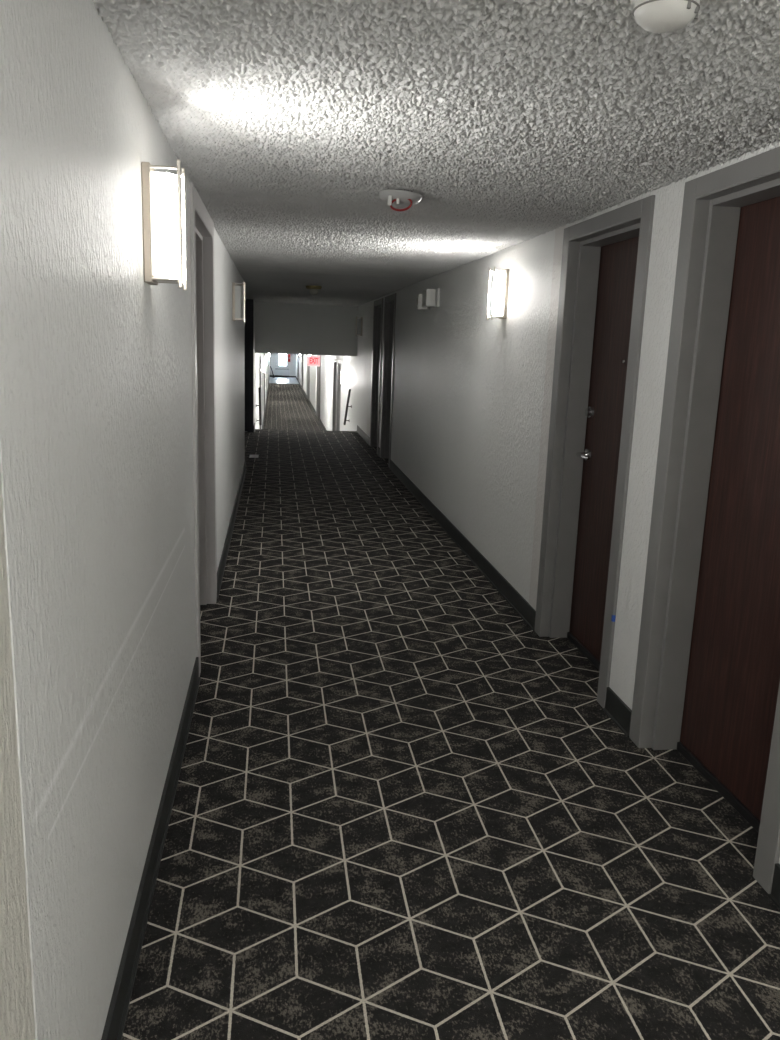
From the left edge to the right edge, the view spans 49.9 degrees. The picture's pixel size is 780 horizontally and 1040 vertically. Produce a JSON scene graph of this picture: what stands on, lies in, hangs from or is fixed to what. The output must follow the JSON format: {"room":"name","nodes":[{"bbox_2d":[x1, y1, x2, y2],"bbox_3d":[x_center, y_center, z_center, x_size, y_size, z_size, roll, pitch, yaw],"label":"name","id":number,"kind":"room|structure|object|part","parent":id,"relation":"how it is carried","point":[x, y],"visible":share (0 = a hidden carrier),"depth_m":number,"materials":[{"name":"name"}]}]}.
{"room":"hotel corridor","nodes":[
{"label":"hotel corridor","id":0,"kind":"room"},
{"bbox_2d":[0,0,269,1039],"bbox_3d":[-4.188,-4.873,27.017,0.260,3.350,61.500,0,12,-8],"label":"wall","id":1,"kind":"structure","parent":0,"point":[96,402],"depth_m":1.55,"materials":[{"name":"paint"}]},
{"bbox_2d":[141,159,186,289],"bbox_3d":[-0.604,-0.787,2.251,0.099,0.320,0.122,0,12,-8],"label":"wall sconce","id":2,"kind":"object","parent":1,"relation":"attached to","point":[164,231],"visible":1,"depth_m":2.21,"materials":[{"name":"white glass"}]},
{"bbox_3d":[-0.642,-0.787,2.245,0.022,0.300,0.116,0,12,-8],"label":"plate","id":3,"kind":"part","parent":2,"relation":"part of","materials":[{"name":"beige metal"}]},
{"bbox_3d":[-0.585,-0.912,2.168,0.072,0.007,0.007,0,12,-8],"label":"cross rod","id":4,"kind":"part","parent":2,"relation":"part of","materials":[{"name":"silver metal"}]},
{"bbox_2d":[150,172,178,276],"bbox_3d":[-0.601,-0.787,2.251,0.062,0.256,0.100,0,12,-8],"label":"diffuser","id":5,"kind":"object","parent":2,"relation":"attached to","point":[164,187],"depth_m":2.21,"materials":[{"name":"white glass"}]},
{"bbox_3d":[-0.595,-0.638,2.226,0.072,0.007,0.007,0,12,-8],"label":"cross rod","id":6,"kind":"part","parent":2,"relation":"part of","materials":[{"name":"silver metal"}]},
{"bbox_2d":[101,423,254,1039],"bbox_3d":[-1.151,0.224,5.866,0.019,0.105,17.580,0,12,-8],"label":"baseboard","id":7,"kind":"structure","parent":1,"relation":"attached to","point":[114,1026],"depth_m":2.37,"materials":[{"name":"black rubber"}]},
{"bbox_2d":[189,183,216,676],"bbox_3d":[-1.015,-0.444,4.162,0.213,2.124,1.206,0,12,-8],"label":"door","id":8,"kind":"structure","parent":1,"relation":"in","point":[201,223],"depth_m":4.56,"materials":[{"name":"paint"}]},
{"bbox_2d":[232,282,244,322],"bbox_3d":[-1.234,-1.778,6.848,0.099,0.320,0.122,0,12,-8],"label":"wall sconce","id":9,"kind":"object","parent":1,"relation":"attached to","point":[237,291],"visible":1,"depth_m":6.80,"materials":[{"name":"white glass"}]},
{"bbox_3d":[-1.272,-1.778,6.843,0.022,0.300,0.116,0,12,-8],"label":"plate","id":10,"kind":"part","parent":9,"relation":"part of","materials":[{"name":"beige metal"}]},
{"bbox_2d":[235,285,242,317],"bbox_3d":[-1.231,-1.778,6.848,0.062,0.256,0.100,0,12,-8],"label":"diffuser","id":11,"kind":"object","parent":9,"relation":"attached to","point":[238,289],"depth_m":6.81,"materials":[{"name":"white plastic"}]},
{"bbox_2d":[256,387,261,424],"bbox_3d":[-2.463,-2.115,15.731,0.098,0.802,1.243,0,12,-8],"label":"handrail","id":12,"kind":"object","parent":1,"relation":"attached to","point":[259,388],"visible":0.92,"depth_m":15.68,"materials":[{"name":"metal"}]},
{"bbox_2d":[260,356,260,428],"bbox_3d":[-3.228,-2.883,20.259,0.213,2.108,1.206,0,12,-8],"label":"door","id":13,"kind":"structure","parent":1,"relation":"in","point":[260,356],"depth_m":20.64,"materials":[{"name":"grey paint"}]},
{"bbox_2d":[261,361,264,371],"bbox_3d":[-3.318,-4.026,22.003,0.099,0.320,0.122,0,12,-8],"label":"wall sconce","id":14,"kind":"object","parent":1,"relation":"attached to","point":[263,362],"visible":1,"depth_m":21.96,"materials":[{"name":"white glass"}]},
{"bbox_2d":[262,361,264,370],"bbox_3d":[-3.314,-4.026,22.003,0.062,0.256,0.100,0,12,-8],"label":"diffuser","id":15,"kind":"object","parent":14,"relation":"attached to","point":[263,362],"depth_m":21.96,"materials":[{"name":"white glass"}]},
{"bbox_2d":[264,353,264,412],"bbox_3d":[-4.330,-4.616,28.301,0.213,2.108,1.206,0,12,-8],"label":"door","id":16,"kind":"structure","parent":1,"relation":"in","point":[264,353],"depth_m":27.76,"materials":[{"name":"grey paint"}]},
{"bbox_2d":[262,375,326,430],"bbox_3d":[-4.490,-5.358,36.660,1.779,0.105,42.530,0,12,-8],"label":"baseboard","id":17,"kind":"structure","parent":1,"relation":"attached to","point":[314,410],"depth_m":32.65,"materials":[{"name":"black rubber"}]},
{"bbox_2d":[270,353,295,375],"bbox_3d":[-7.286,-10.880,57.138,2.340,2.475,0.200,0,12,-8],"label":"wall","id":18,"kind":"structure","parent":0,"point":[273,357],"depth_m":57.09,"materials":[{"name":"paint"}]},
{"bbox_2d":[278,354,287,366],"bbox_3d":[-7.290,-11.070,57.008,0.685,1.300,0.090,0,12,-8],"label":"window","id":19,"kind":"structure","parent":18,"relation":"in","point":[282,358],"depth_m":57.06,"materials":[{"name":"white glass"}]},
{"bbox_2d":[263,377,323,430],"bbox_3d":[-4.412,-5.126,36.117,2.340,0.120,44.100,0,12,-8],"label":"floor","id":20,"kind":"structure","parent":0,"point":[288,407],"depth_m":31.28,"materials":[{"name":"carpet"}]},
{"bbox_2d":[275,368,289,376],"bbox_3d":[-7.340,-10.033,57.122,1.000,0.620,0.164,0,12,-8],"label":"wall heater","id":21,"kind":"object","parent":20,"relation":"on","point":[279,372],"visible":1,"depth_m":57.05,"materials":[{"name":"white metal"}]},
{"bbox_2d":[255,302,357,355],"bbox_3d":[-1.453,-3.380,14.626,1.779,0.975,0.140,0,12,-8],"label":"ceiling bulkhead","id":22,"kind":"structure","parent":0,"point":[280,328],"depth_m":14.57,"materials":[{"name":"paint"}]},
{"bbox_2d":[93,0,779,305],"bbox_3d":[-0.820,-1.925,5.717,3.520,0.154,18.100,0,12,-8],"label":"ceiling","id":23,"kind":"structure","parent":0,"point":[513,122],"depth_m":2.26,"materials":[{"name":"white paint"}]},
{"bbox_2d":[306,285,321,294],"bbox_3d":[-0.880,-2.647,9.682,0.184,0.101,0.184,0,12,-8],"label":"smoke detector","id":24,"kind":"object","parent":23,"relation":"attached to","point":[313,290],"visible":1,"depth_m":9.63,"materials":[{"name":"white plastic"}]},
{"bbox_3d":[-0.880,-2.628,9.686,0.110,0.063,0.110,0,12,-8],"label":"glass globe","id":25,"kind":"part","parent":24,"relation":"part of"},
{"bbox_2d":[378,189,421,210],"bbox_3d":[0.041,-1.301,3.441,0.182,0.086,0.182,0,12,-8],"label":"smoke detector","id":26,"kind":"object","parent":23,"relation":"attached to","point":[400,197],"depth_m":3.38,"materials":[{"name":"plastic"}]},
{"bbox_2d":[630,0,701,32],"bbox_3d":[0.483,-0.891,1.469,0.124,0.057,0.124,0,12,-8],"label":"smoke detector","id":27,"kind":"object","parent":23,"relation":"attached to","point":[654,16],"visible":1,"depth_m":1.44,"materials":[{"name":"white plastic"}]},
{"bbox_2d":[122,429,779,1039],"bbox_3d":[-0.865,0.358,5.940,3.520,0.167,17.590,0,12,-8],"label":"floor","id":28,"kind":"structure","parent":0,"point":[403,808],"depth_m":2.71,"materials":[{"name":"carpet"}]},
{"bbox_2d":[296,140,779,863],"bbox_3d":[-2.168,-4.860,27.296,0.260,3.350,61.500,0,12,-8],"label":"wall","id":29,"kind":"structure","parent":0,"point":[468,387],"depth_m":5.46,"materials":[{"name":"paint"}]},
{"bbox_2d":[307,366,308,398],"bbox_3d":[-3.442,-6.268,36.295,0.213,2.108,1.011,0,12,-8],"label":"door","id":30,"kind":"structure","parent":29,"relation":"in","point":[308,366],"depth_m":36.74,"materials":[{"name":"grey paint"}]},
{"bbox_2d":[308,366,309,400],"bbox_3d":[-3.274,-6.005,35.071,0.213,2.108,0.993,0,12,-8],"label":"door","id":31,"kind":"structure","parent":29,"relation":"in","point":[309,366],"depth_m":35.37,"materials":[{"name":"grey paint"}]},
{"bbox_3d":[-3.371,-6.005,35.057,0.017,2.108,0.993,0,12,-8],"label":"casing","id":32,"kind":"part","parent":31,"relation":"part of","materials":[{"name":"grey paint"}]},
{"bbox_2d":[316,355,318,417],"bbox_3d":[-2.340,-4.535,28.253,0.213,2.108,1.011,0,12,-8],"label":"door","id":33,"kind":"structure","parent":29,"relation":"in","point":[317,355],"depth_m":28.68,"materials":[{"name":"grey paint"}]},
{"bbox_2d":[318,355,320,420],"bbox_3d":[-2.172,-4.271,27.029,0.213,2.108,0.993,0,12,-8],"label":"door","id":34,"kind":"structure","parent":29,"relation":"in","point":[319,386],"depth_m":27.41,"materials":[{"name":"grey paint"}]},
{"bbox_2d":[332,359,336,430],"bbox_3d":[-1.237,-2.802,20.212,0.213,2.108,1.011,0,12,-8],"label":"door","id":35,"kind":"structure","parent":29,"relation":"in","point":[335,360],"depth_m":20.51,"materials":[{"name":"grey paint"}]},
{"bbox_2d":[336,360,340,430],"bbox_3d":[-1.069,-2.538,18.987,0.213,2.108,0.993,0,12,-8],"label":"door","id":36,"kind":"structure","parent":29,"relation":"in","point":[338,361],"depth_m":19.26,"materials":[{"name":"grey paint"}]},
{"bbox_2d":[341,369,346,384],"bbox_3d":[-0.937,-2.889,17.001,0.099,0.320,0.122,0,12,-8],"label":"wall sconce","id":37,"kind":"object","parent":29,"relation":"attached to","point":[343,372],"visible":1,"depth_m":16.96,"materials":[{"name":"white glass"}]},
{"bbox_2d":[342,371,344,383],"bbox_3d":[-0.940,-2.889,17.001,0.062,0.256,0.100,0,12,-8],"label":"diffuser","id":38,"kind":"object","parent":37,"relation":"attached to","point":[343,372],"depth_m":16.96,"materials":[{"name":"white glass"}]},
{"bbox_2d":[344,389,351,424],"bbox_3d":[-0.785,-2.126,15.881,0.098,0.755,0.996,0,12,-8],"label":"handrail","id":39,"kind":"object","parent":29,"relation":"attached to","point":[349,391],"visible":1,"depth_m":15.79,"materials":[{"name":"metal"}]},
{"bbox_2d":[356,317,362,335],"bbox_3d":[-0.515,-3.223,13.973,0.099,0.320,0.122,0,12,-8],"label":"wall sconce","id":40,"kind":"object","parent":29,"relation":"attached to","point":[359,321],"visible":1,"depth_m":13.93,"materials":[{"name":"beige metal"}]},
{"bbox_2d":[357,318,360,333],"bbox_3d":[-0.519,-3.223,13.973,0.062,0.256,0.100,0,12,-8],"label":"diffuser","id":41,"kind":"object","parent":40,"relation":"attached to","point":[358,319],"depth_m":13.93,"materials":[{"name":"white plastic"}]},
{"bbox_2d":[370,298,382,453],"bbox_3d":[-0.100,-2.047,11.964,0.213,2.108,1.011,0,12,-8],"label":"door","id":42,"kind":"structure","parent":29,"relation":"in","point":[378,304],"depth_m":12.29,"materials":[{"name":"grey paint"}]},
{"bbox_2d":[380,293,395,466],"bbox_3d":[0.068,-1.783,10.739,0.213,2.108,0.993,0,12,-8],"label":"door","id":43,"kind":"structure","parent":29,"relation":"in","point":[390,301],"depth_m":11.06,"materials":[{"name":"grey paint"}]},
{"bbox_2d":[417,288,439,309],"bbox_3d":[0.341,-1.993,7.582,0.139,0.172,0.415,0,12,-8],"label":"emergency light","id":44,"kind":"object","parent":29,"relation":"attached to","point":[429,298],"visible":1,"depth_m":7.47,"materials":[{"name":"white plastic"}]},
{"bbox_3d":[0.374,-1.979,7.466,0.045,0.110,0.004,0,12,-8],"label":"panel","id":45,"kind":"part","parent":44,"relation":"part of","materials":[{"name":"white plastic"}]},
{"bbox_3d":[0.402,-1.998,7.572,0.022,0.155,0.380,0,12,-8],"label":"plate","id":46,"kind":"part","parent":44,"relation":"part of","materials":[{"name":"white plastic"}]},
{"bbox_2d":[487,266,509,319],"bbox_3d":[0.678,-1.418,5.268,0.099,0.320,0.122,0,12,-8],"label":"wall sconce","id":47,"kind":"object","parent":29,"relation":"attached to","point":[500,277],"visible":1,"depth_m":5.22,"materials":[{"name":"white glass"}]},
{"bbox_2d":[493,272,505,314],"bbox_3d":[0.675,-1.418,5.267,0.062,0.256,0.100,0,12,-8],"label":"diffuser","id":48,"kind":"object","parent":47,"relation":"attached to","point":[499,278],"depth_m":5.22,"materials":[{"name":"white glass"}]},
{"bbox_3d":[0.717,-1.418,5.273,0.022,0.300,0.116,0,12,-8],"label":"plate","id":49,"kind":"part","parent":47,"relation":"part of","materials":[{"name":"beige metal"}]},
{"bbox_2d":[529,224,566,610],"bbox_3d":[0.832,-0.501,4.464,0.003,2.026,0.161,0,12,-8],"label":"trim","id":50,"kind":"structure","parent":29,"relation":"attached to","point":[559,233],"depth_m":4.46,"materials":[{"name":"paint"}]},
{"bbox_2d":[357,425,779,908],"bbox_3d":[0.592,0.235,6.108,0.019,0.105,17.580,0,12,-8],"label":"baseboard","id":51,"kind":"structure","parent":29,"relation":"attached to","point":[615,708],"depth_m":5.29,"materials":[{"name":"black rubber"}]},
{"bbox_2d":[534,195,654,707],"bbox_3d":[1.002,-0.314,3.922,0.213,2.108,1.011,0,12,-8],"label":"door","id":52,"kind":"structure","parent":29,"relation":"in","point":[606,256],"depth_m":4.14,"materials":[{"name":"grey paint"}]},
{"bbox_3d":[0.983,-0.324,4.229,0.064,0.066,0.147,0,12,-8],"label":"lever handle","id":53,"kind":"part","parent":52,"relation":"part of","materials":[{"name":"silver metal"}]},
{"bbox_2d":[629,146,779,893],"bbox_3d":[1.170,-0.050,2.697,0.213,2.108,0.993,0,12,-8],"label":"door","id":54,"kind":"structure","parent":29,"relation":"in","point":[707,684],"depth_m":2.92,"materials":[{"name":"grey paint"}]},
{"bbox_3d":[-4.363,-7.520,35.866,2.340,0.120,43.600,0,12,-8],"label":"ceiling","id":55,"kind":"structure","parent":0,"visible":0},
{"bbox_2d":[307,356,319,365],"bbox_3d":[-1.829,-3.882,20.174,0.310,0.355,0.060,0,12,-8],"label":"exit sign","id":56,"kind":"object","parent":55,"relation":"hanging from","point":[311,360],"visible":0.92,"depth_m":20.16,"materials":[{"name":"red plastic"}]},
{"bbox_3d":[-2.778,-2.083,11.581,1.146,2.350,4.450,0,12,-8],"label":"wall","id":57,"kind":"structure","parent":0,"visible":0},
{"bbox_2d":[245,299,253,431],"bbox_3d":[-2.749,-2.497,13.593,1.059,2.133,0.085,0,12,-8],"label":"door","id":58,"kind":"structure","parent":57,"relation":"in","point":[249,303],"depth_m":13.66,"materials":[{"name":"black wood"}]}
]}

